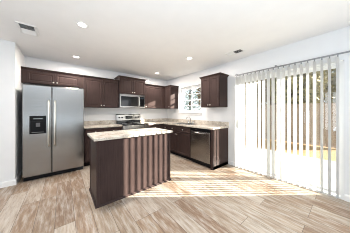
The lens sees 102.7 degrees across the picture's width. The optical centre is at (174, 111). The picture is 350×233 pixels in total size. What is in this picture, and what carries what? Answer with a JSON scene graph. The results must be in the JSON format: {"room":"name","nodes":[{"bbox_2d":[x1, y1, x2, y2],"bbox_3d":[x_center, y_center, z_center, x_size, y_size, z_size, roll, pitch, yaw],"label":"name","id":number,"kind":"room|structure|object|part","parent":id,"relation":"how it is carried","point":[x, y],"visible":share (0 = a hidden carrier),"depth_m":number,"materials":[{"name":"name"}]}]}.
{"room":"kitchen","nodes":[
{"label":"kitchen","id":0,"kind":"room"},
{"bbox_2d":[0,39,24,181],"bbox_3d":[-3.960,0.088,2.028,2.360,2.578,0.900,0,0,-39],"label":"wall","id":1,"kind":"structure","parent":0,"point":[12,58],"depth_m":2.38,"materials":[{"name":"paint"}]},
{"bbox_2d":[0,171,21,187],"bbox_3d":[-3.906,1.211,1.973,2.374,0.092,0.774,0,0,-39],"label":"baseboard","id":2,"kind":"structure","parent":1,"relation":"attached to","point":[11,182],"depth_m":2.38,"materials":[{"name":"white wood"}]},
{"bbox_2d":[25,56,166,123],"bbox_3d":[-1.754,0.088,4.285,3.905,2.578,0.140,0,0,-39],"label":"wall","id":3,"kind":"structure","parent":0,"point":[90,114],"depth_m":3.93,"materials":[{"name":"paint"}]},
{"bbox_2d":[21,66,82,88],"bbox_3d":[-2.712,-0.734,3.182,1.025,0.311,0.378,0,0,-39],"label":"upper cabinet","id":4,"kind":"object","parent":3,"relation":"attached to","point":[32,76],"visible":0.98,"depth_m":3.01,"materials":[{"name":"brown wood"}]},
{"bbox_3d":[-2.791,-0.711,2.928,0.433,0.241,0.020,0,0,-39],"label":"door","id":5,"kind":"part","parent":4,"relation":"part of","materials":[{"name":"brown wood"}]},
{"bbox_3d":[-2.615,-0.864,3.061,1.025,0.050,0.054,0,0,-39],"label":"crown moulding","id":6,"kind":"part","parent":4,"relation":"part of","materials":[{"name":"brown wood"}]},
{"bbox_3d":[-2.447,-0.711,3.203,0.436,0.241,0.020,0,0,-39],"label":"door","id":7,"kind":"part","parent":4,"relation":"part of","materials":[{"name":"brown wood"}]},
{"bbox_2d":[84,120,115,124],"bbox_3d":[-2.104,0.293,3.898,0.852,0.100,0.019,0,0,-39],"label":"backsplash","id":8,"kind":"structure","parent":3,"relation":"attached to","point":[105,121],"depth_m":3.90,"materials":[{"name":"beige stone"}]},
{"bbox_2d":[83,75,118,107],"bbox_3d":[-1.985,-0.502,3.765,0.835,0.774,0.378,0,0,-39],"label":"upper cabinet","id":9,"kind":"object","parent":3,"relation":"attached to","point":[99,92],"visible":0.96,"depth_m":3.62,"materials":[{"name":"brown wood"}]},
{"bbox_3d":[-2.048,-0.479,3.523,0.394,0.704,0.020,0,0,-39],"label":"door","id":10,"kind":"part","parent":9,"relation":"part of","materials":[{"name":"brown wood"}]},
{"bbox_3d":[-1.888,-0.864,3.644,0.835,0.050,0.054,0,0,-39],"label":"crown moulding","id":11,"kind":"part","parent":9,"relation":"part of","materials":[{"name":"brown wood"}]},
{"bbox_3d":[-1.736,-0.479,3.774,0.395,0.704,0.020,0,0,-39],"label":"door","id":12,"kind":"part","parent":9,"relation":"part of","materials":[{"name":"brown wood"}]},
{"bbox_2d":[114,75,145,95],"bbox_3d":[-1.338,-0.753,4.239,0.846,0.491,0.448,0,0,-39],"label":"upper cabinet","id":13,"kind":"object","parent":3,"relation":"attached to","point":[127,85],"visible":0.96,"depth_m":4.06,"materials":[{"name":"brown wood"}]},
{"bbox_3d":[-1.365,-0.731,3.981,0.360,0.421,0.020,0,0,-39],"label":"door","id":14,"kind":"part","parent":13,"relation":"part of","materials":[{"name":"brown wood"}]},
{"bbox_3d":[-1.339,-0.974,4.241,0.846,0.050,0.439,0,0,-39],"label":"crown moulding","id":15,"kind":"part","parent":13,"relation":"part of","materials":[{"name":"brown wood"}]},
{"bbox_2d":[119,94,144,107],"bbox_3d":[-1.336,-0.316,4.237,0.758,0.380,0.452,0,0,-39],"label":"microwave","id":16,"kind":"object","parent":13,"relation":"attached to","point":[125,100],"visible":0.98,"depth_m":4.07,"materials":[{"name":"grey metal"}]},
{"bbox_3d":[-1.080,-0.731,4.210,0.360,0.421,0.020,0,0,-39],"label":"door","id":17,"kind":"part","parent":13,"relation":"part of","materials":[{"name":"brown wood"}]},
{"bbox_2d":[141,84,164,108],"bbox_3d":[-0.749,-0.502,4.756,0.797,0.774,0.378,0,0,-39],"label":"upper cabinet","id":18,"kind":"object","parent":3,"relation":"attached to","point":[154,94],"visible":0.84,"depth_m":4.64,"materials":[{"name":"brown wood"}]},
{"bbox_3d":[-0.686,-0.479,4.616,0.680,0.704,0.020,0,0,-39],"label":"door","id":19,"kind":"part","parent":18,"relation":"part of","materials":[{"name":"brown wood"}]},
{"bbox_3d":[-0.652,-0.864,4.635,0.797,0.050,0.054,0,0,-39],"label":"crown moulding","id":20,"kind":"part","parent":18,"relation":"part of","materials":[{"name":"brown wood"}]},
{"bbox_2d":[141,118,166,121],"bbox_3d":[-0.733,0.293,4.998,1.134,0.100,0.019,0,0,-39],"label":"backsplash","id":21,"kind":"structure","parent":3,"relation":"attached to","point":[162,119],"depth_m":4.96,"materials":[{"name":"beige stone"}]},
{"bbox_2d":[0,0,349,80],"bbox_3d":[-0.067,-1.276,0.183,6.425,0.150,8.670,0,0,-39],"label":"ceiling","id":22,"kind":"structure","parent":0,"point":[144,38],"depth_m":1.99,"materials":[{"name":"paint"}]},
{"bbox_2d":[14,20,38,36],"bbox_3d":[-2.138,-1.196,2.038,0.205,0.010,0.365,0,0,-39],"label":"ceiling vent","id":23,"kind":"object","parent":22,"relation":"in","point":[24,28],"visible":1,"depth_m":2.02,"materials":[{"name":"white metal"}]},
{"bbox_2d":[75,21,88,27],"bbox_3d":[-1.276,-1.195,1.925,0.164,0.010,0.164,0,0,-39],"label":"recessed light","id":24,"kind":"object","parent":22,"relation":"in","point":[81,24],"visible":1,"depth_m":1.91,"materials":[{"name":"white"}]},
{"bbox_2d":[224,48,245,55],"bbox_3d":[1.199,-1.196,2.820,0.200,0.010,0.360,0,0,-39],"label":"ceiling vent","id":25,"kind":"object","parent":22,"relation":"in","point":[239,50],"visible":1,"depth_m":2.80,"materials":[{"name":"white metal"}]},
{"bbox_2d":[0,153,349,232],"bbox_3d":[-0.067,1.317,0.183,6.125,0.120,8.370,0,0,-39],"label":"floor","id":26,"kind":"structure","parent":0,"point":[197,198],"depth_m":1.84,"materials":[{"name":"brown wood"}]},
{"bbox_2d":[22,83,83,181],"bbox_3d":[-2.538,0.373,3.005,0.913,1.768,0.806,0,0,-39],"label":"refrigerator","id":27,"kind":"object","parent":26,"relation":"on","point":[52,117],"visible":1,"depth_m":2.69,"materials":[{"name":"grey metal"}]},
{"bbox_3d":[-2.558,0.339,2.612,0.389,1.667,0.076,0,0,-39],"label":"door","id":28,"kind":"part","parent":27,"relation":"part of","materials":[{"name":"silver metal"}]},
{"bbox_3d":[-2.532,0.122,2.588,0.224,0.100,0.018,0,0,-39],"label":"dispenser panel","id":29,"kind":"part","parent":27,"relation":"part of","materials":[{"name":"black plastic"}]},
{"bbox_3d":[-2.532,0.287,2.588,0.224,0.230,0.018,0,0,-39],"label":"dispenser frame","id":30,"kind":"part","parent":27,"relation":"part of","materials":[{"name":"black plastic"}]},
{"bbox_3d":[-2.396,0.222,2.654,0.033,0.901,0.080,0,0,-39],"label":"handle","id":31,"kind":"part","parent":27,"relation":"part of","materials":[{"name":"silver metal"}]},
{"bbox_3d":[-2.325,0.222,2.711,0.033,0.901,0.080,0,0,-39],"label":"handle","id":32,"kind":"part","parent":27,"relation":"part of","materials":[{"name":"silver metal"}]},
{"bbox_3d":[-2.199,0.339,2.900,0.516,1.667,0.076,0,0,-39],"label":"door","id":33,"kind":"part","parent":27,"relation":"part of","materials":[{"name":"silver metal"}]},
{"bbox_2d":[84,126,121,165],"bbox_3d":[-1.902,0.820,3.652,0.833,0.874,0.658,0,0,-39],"label":"base cabinet","id":34,"kind":"object","parent":26,"relation":"on","point":[91,130],"visible":0.31,"depth_m":3.22,"materials":[{"name":"brown wood"}]},
{"bbox_3d":[-1.877,0.855,3.302,0.393,0.574,0.020,0,0,-39],"label":"door","id":35,"kind":"part","parent":34,"relation":"part of","materials":[{"name":"brown wood"}]},
{"bbox_3d":[-1.877,0.474,3.302,0.393,0.147,0.020,0,0,-39],"label":"drawer","id":36,"kind":"part","parent":34,"relation":"part of","materials":[{"name":"brown wood"}]},
{"bbox_2d":[84,120,121,128],"bbox_3d":[-1.912,0.312,3.660,0.852,0.138,0.633,0,0,-39],"label":"countertop","id":37,"kind":"structure","parent":34,"relation":"on","point":[106,123],"depth_m":3.74,"materials":[{"name":"beige stone"}]},
{"bbox_3d":[-1.565,0.474,3.552,0.393,0.147,0.020,0,0,-39],"label":"drawer","id":38,"kind":"part","parent":34,"relation":"part of","materials":[{"name":"brown wood"}]},
{"bbox_2d":[89,133,170,208],"bbox_3d":[-0.732,0.820,2.426,1.234,0.875,0.587,0,0,-39],"label":"kitchen island","id":39,"kind":"object","parent":26,"relation":"on","point":[121,168],"visible":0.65,"depth_m":2.11,"materials":[{"name":"brown wood"}]},
{"bbox_3d":[-1.368,0.820,2.270,0.020,0.874,0.034,0,0,-39],"label":"corner trim","id":40,"kind":"part","parent":39,"relation":"part of","materials":[{"name":"brown wood"}]},
{"bbox_3d":[-1.024,0.820,1.857,0.040,0.874,0.038,0,0,-39],"label":"corner trim","id":41,"kind":"part","parent":39,"relation":"part of","materials":[{"name":"brown wood"}]},
{"bbox_2d":[87,128,172,141],"bbox_3d":[-0.740,0.362,2.437,1.276,0.038,0.642,0,0,-39],"label":"island countertop","id":42,"kind":"structure","parent":39,"relation":"on","point":[107,135],"depth_m":2.23,"materials":[{"name":"beige stone"}]},
{"bbox_3d":[-0.731,1.244,2.425,1.234,0.026,0.583,0,0,-39],"label":"shoe moulding","id":43,"kind":"part","parent":39,"relation":"part of","materials":[{"name":"brown wood"}]},
{"bbox_3d":[-0.113,0.820,2.587,0.040,0.874,0.038,0,0,-39],"label":"corner trim","id":44,"kind":"part","parent":39,"relation":"part of","materials":[{"name":"brown wood"}]},
{"bbox_2d":[116,114,148,129],"bbox_3d":[-1.249,0.662,4.127,0.760,1.190,0.719,0,0,-39],"label":"range","id":45,"kind":"object","parent":26,"relation":"on","point":[128,121],"visible":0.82,"depth_m":4.15,"materials":[{"name":"grey metal"}]},
{"bbox_2d":[116,122,148,125],"bbox_3d":[-1.252,0.350,4.131,0.760,0.022,0.598,0,0,-39],"label":"cooktop","id":46,"kind":"object","parent":45,"relation":"in","point":[121,123],"depth_m":4.09,"materials":[{"name":"black glass"}]},
{"bbox_3d":[-1.077,0.407,3.912,0.750,0.088,0.037,0,0,-39],"label":"trim","id":47,"kind":"part","parent":45,"relation":"part of","materials":[{"name":"silver metal"}]},
{"bbox_2d":[149,124,162,128],"bbox_3d":[-0.770,0.820,4.560,0.519,0.874,0.658,0,0,-39],"label":"base cabinet","id":48,"kind":"object","parent":26,"relation":"on","point":[160,126],"visible":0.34,"depth_m":4.35,"materials":[{"name":"brown wood"}]},
{"bbox_3d":[-0.612,0.474,4.316,0.420,0.147,0.020,0,0,-39],"label":"drawer","id":49,"kind":"part","parent":48,"relation":"part of","materials":[{"name":"brown wood"}]},
{"bbox_2d":[163,124,170,152],"bbox_3d":[-0.255,0.820,4.783,0.658,0.874,0.955,0,0,-39],"label":"base cabinet","id":50,"kind":"object","parent":26,"relation":"on","point":[165,126],"visible":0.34,"depth_m":4.33,"materials":[{"name":"brown wood"}]},
{"bbox_2d":[141,118,228,129],"bbox_3d":[0.059,0.312,4.011,1.135,0.138,2.553,0,0,-39],"label":"countertop","id":51,"kind":"structure","parent":50,"relation":"on","point":[212,125],"depth_m":3.98,"materials":[{"name":"beige stone"}]},
{"bbox_2d":[175,122,193,124],"bbox_3d":[0.301,0.425,4.088,0.385,0.176,0.710,0,0,-39],"label":"sink","id":52,"kind":"object","parent":51,"relation":"in","point":[181,122],"visible":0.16,"depth_m":4.12,"materials":[{"name":"silver metal"}]},
{"bbox_2d":[169,125,191,160],"bbox_3d":[0.332,0.820,4.051,0.658,0.874,0.915,0,0,-39],"label":"base cabinet","id":53,"kind":"object","parent":26,"relation":"on","point":[180,138],"visible":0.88,"depth_m":3.81,"materials":[{"name":"brown wood"}]},
{"bbox_3d":[-0.062,0.474,4.082,0.020,0.147,0.350,0,0,-39],"label":"drawer","id":54,"kind":"part","parent":53,"relation":"part of","materials":[{"name":"brown wood"}]},
{"bbox_3d":[-0.062,0.855,4.082,0.020,0.574,0.350,0,0,-39],"label":"door","id":55,"kind":"part","parent":53,"relation":"part of","materials":[{"name":"brown wood"}]},
{"bbox_3d":[0.218,0.474,3.732,0.020,0.147,0.535,0,0,-39],"label":"drawer","id":56,"kind":"part","parent":53,"relation":"part of","materials":[{"name":"brown wood"}]},
{"bbox_3d":[0.218,0.855,3.732,0.020,0.574,0.535,0,0,-39],"label":"door","id":57,"kind":"part","parent":53,"relation":"part of","materials":[{"name":"brown wood"}]},
{"bbox_2d":[191,127,210,168],"bbox_3d":[0.800,0.821,3.455,0.659,0.872,0.588,0,0,-39],"label":"dishwasher","id":58,"kind":"object","parent":26,"relation":"on","point":[200,138],"visible":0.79,"depth_m":3.22,"materials":[{"name":"grey metal"}]},
{"bbox_2d":[211,128,227,169],"bbox_3d":[1.032,0.820,3.218,0.608,0.874,0.061,0,0,-39],"label":"end panel","id":59,"kind":"object","parent":26,"relation":"on","point":[219,137],"visible":0.88,"depth_m":3.16,"materials":[{"name":"brown wood"}]},
{"bbox_3d":[1.048,1.222,3.199,0.592,0.070,0.012,0,0,-39],"label":"shoe moulding","id":60,"kind":"part","parent":59,"relation":"part of","materials":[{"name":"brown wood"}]},
{"bbox_2d":[167,26,349,194],"bbox_3d":[2.377,0.088,2.143,0.140,2.578,8.370,0,0,-39],"label":"wall","id":61,"kind":"structure","parent":0,"point":[336,41],"depth_m":2.59,"materials":[{"name":"paint"}]},
{"bbox_2d":[165,85,178,108],"bbox_3d":[-0.229,-0.502,4.975,0.378,0.774,0.687,0,0,-39],"label":"upper cabinet","id":62,"kind":"object","parent":61,"relation":"attached to","point":[171,91],"visible":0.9,"depth_m":4.76,"materials":[{"name":"brown wood"}]},
{"bbox_3d":[-0.244,-0.479,4.756,0.020,0.704,0.260,0,0,-39],"label":"door","id":63,"kind":"part","parent":62,"relation":"part of","materials":[{"name":"brown wood"}]},
{"bbox_2d":[179,85,201,114],"bbox_3d":[0.503,-0.358,4.448,0.170,0.910,1.000,0,0,-39],"label":"window","id":64,"kind":"structure","parent":61,"relation":"in","point":[184,112],"depth_m":4.48,"materials":[{"name":"white plastic"}]},
{"bbox_3d":[0.554,-0.569,4.489,0.026,0.418,0.840,0,0,-39],"label":"sash","id":65,"kind":"part","parent":64,"relation":"part of","materials":[{"name":"white plastic"}]},
{"bbox_3d":[0.532,-0.204,4.471,0.026,0.383,0.840,0,0,-39],"label":"sash","id":66,"kind":"part","parent":64,"relation":"part of","materials":[{"name":"white plastic"}]},
{"bbox_2d":[167,118,228,125],"bbox_3d":[0.500,0.293,4.351,0.019,0.100,2.532,0,0,-39],"label":"backsplash","id":67,"kind":"structure","parent":61,"relation":"attached to","point":[168,119],"depth_m":3.98,"materials":[{"name":"beige stone"}]},
{"bbox_2d":[199,72,228,107],"bbox_3d":[0.958,-0.502,3.495,0.378,0.774,0.633,0,0,-39],"label":"upper cabinet","id":68,"kind":"object","parent":61,"relation":"attached to","point":[214,87],"visible":1,"depth_m":3.34,"materials":[{"name":"brown wood"}]},
{"bbox_3d":[0.759,-0.479,3.505,0.020,0.704,0.260,0,0,-39],"label":"door","id":69,"kind":"part","parent":68,"relation":"part of","materials":[{"name":"brown wood"}]},
{"bbox_3d":[0.960,-0.864,3.496,0.369,0.050,0.633,0,0,-39],"label":"crown moulding","id":70,"kind":"part","parent":68,"relation":"part of","materials":[{"name":"brown wood"}]},
{"bbox_3d":[0.925,-0.479,3.298,0.020,0.704,0.260,0,0,-39],"label":"door","id":71,"kind":"part","parent":68,"relation":"part of","materials":[{"name":"brown wood"}]},
{"bbox_2d":[228,160,237,166],"bbox_3d":[1.358,1.211,3.291,0.014,0.092,0.225,0,0,-39],"label":"baseboard","id":72,"kind":"structure","parent":61,"relation":"attached to","point":[229,161],"depth_m":3.31,"materials":[{"name":"white wood"}]},
{"bbox_2d":[240,61,343,199],"bbox_3d":[1.976,0.272,2.643,0.136,2.030,1.550,0,0,-39],"label":"door","id":73,"kind":"structure","parent":61,"relation":"in","point":[341,63],"depth_m":2.13,"materials":[{"name":"white plastic"}]},
{"bbox_3d":[1.761,0.266,2.914,0.036,1.953,0.793,0,0,-39],"label":"sash","id":74,"kind":"part","parent":73,"relation":"part of","materials":[{"name":"clear glass"}]},
{"bbox_3d":[2.230,0.266,2.396,0.036,1.953,0.783,0,0,-39],"label":"sash","id":75,"kind":"part","parent":73,"relation":"part of","materials":[{"name":"clear glass"}]},
{"bbox_2d":[235,51,349,197],"bbox_3d":[2.013,0.184,2.400,0.105,2.085,2.025,0,0,-39],"label":"vertical blind","id":76,"kind":"object","parent":61,"relation":"attached to","point":[237,79],"visible":1,"depth_m":2.49,"materials":[{"name":"white plastic"}]},
{"bbox_2d":[344,194,349,201],"bbox_3d":[3.670,1.211,0.408,0.014,0.092,4.045,0,0,-39],"label":"baseboard","id":77,"kind":"structure","parent":61,"relation":"attached to","point":[346,197],"depth_m":1.97,"materials":[{"name":"white wood"}]},
{"label":"outside","id":78,"kind":"structure","parent":0,"visible":0},
{"bbox_2d":[245,136,335,161],"bbox_3d":[6.880,1.557,13.210,20.735,0.400,40.000,0,0,-39],"label":"lawn","id":79,"kind":"structure","parent":78,"point":[325,149],"depth_m":5.06,"materials":[{"name":"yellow plant"}]},
{"bbox_2d":[184,88,200,109],"bbox_3d":[1.364,-0.969,13.007,2.343,4.705,2.309,0,0,-39],"label":"tree","id":80,"kind":"object","parent":79,"relation":"on","point":[189,97],"visible":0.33,"depth_m":12.76,"materials":[{"name":"green plant"}]},
{"bbox_2d":[196,88,200,105],"bbox_3d":[2.838,-1.238,10.988,2.501,5.236,2.445,0,0,-39],"label":"tree","id":81,"kind":"object","parent":79,"relation":"on","point":[199,89],"visible":0.03,"depth_m":10.88,"materials":[{"name":"green plant"}]},
{"bbox_2d":[245,80,265,105],"bbox_3d":[4.593,-1.171,9.190,2.441,5.111,2.513,0,0,-39],"label":"tree","id":82,"kind":"object","parent":79,"relation":"on","point":[257,80],"visible":0.1,"depth_m":8.37,"materials":[{"name":"green plant"}]},
{"bbox_2d":[261,79,286,104],"bbox_3d":[7.419,-1.928,10.579,2.456,6.618,2.429,0,0,-39],"label":"tree","id":83,"kind":"object","parent":79,"relation":"on","point":[265,79],"visible":0.03,"depth_m":10.32,"materials":[{"name":"green plant"}]},
{"bbox_2d":[245,103,335,147],"bbox_3d":[4.484,0.482,6.994,0.153,1.750,5.000,0,0,-39],"label":"wooden fence","id":84,"kind":"object","parent":79,"relation":"on","point":[325,105],"visible":0.27,"depth_m":5.76,"materials":[{"name":"wood"}]},
{"bbox_2d":[266,70,327,103],"bbox_3d":[6.090,-1.379,7.129,2.438,5.522,2.493,0,0,-39],"label":"tree","id":85,"kind":"object","parent":79,"relation":"on","point":[325,72],"visible":0.16,"depth_m":6.45,"materials":[{"name":"green plant"}]},
{"bbox_2d":[316,68,335,102],"bbox_3d":[8.980,-1.870,8.493,2.446,6.504,2.392,0,0,-39],"label":"tree","id":86,"kind":"object","parent":79,"relation":"on","point":[333,71],"visible":0.09,"depth_m":7.78,"materials":[{"name":"green plant"}]},
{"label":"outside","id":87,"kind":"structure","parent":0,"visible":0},
{"bbox_2d":[245,145,335,189],"bbox_3d":[2.750,1.357,3.616,2.285,0.120,8.200,0,0,-39],"label":"patio","id":88,"kind":"structure","parent":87,"point":[325,162],"depth_m":3.27,"materials":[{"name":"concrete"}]}
]}

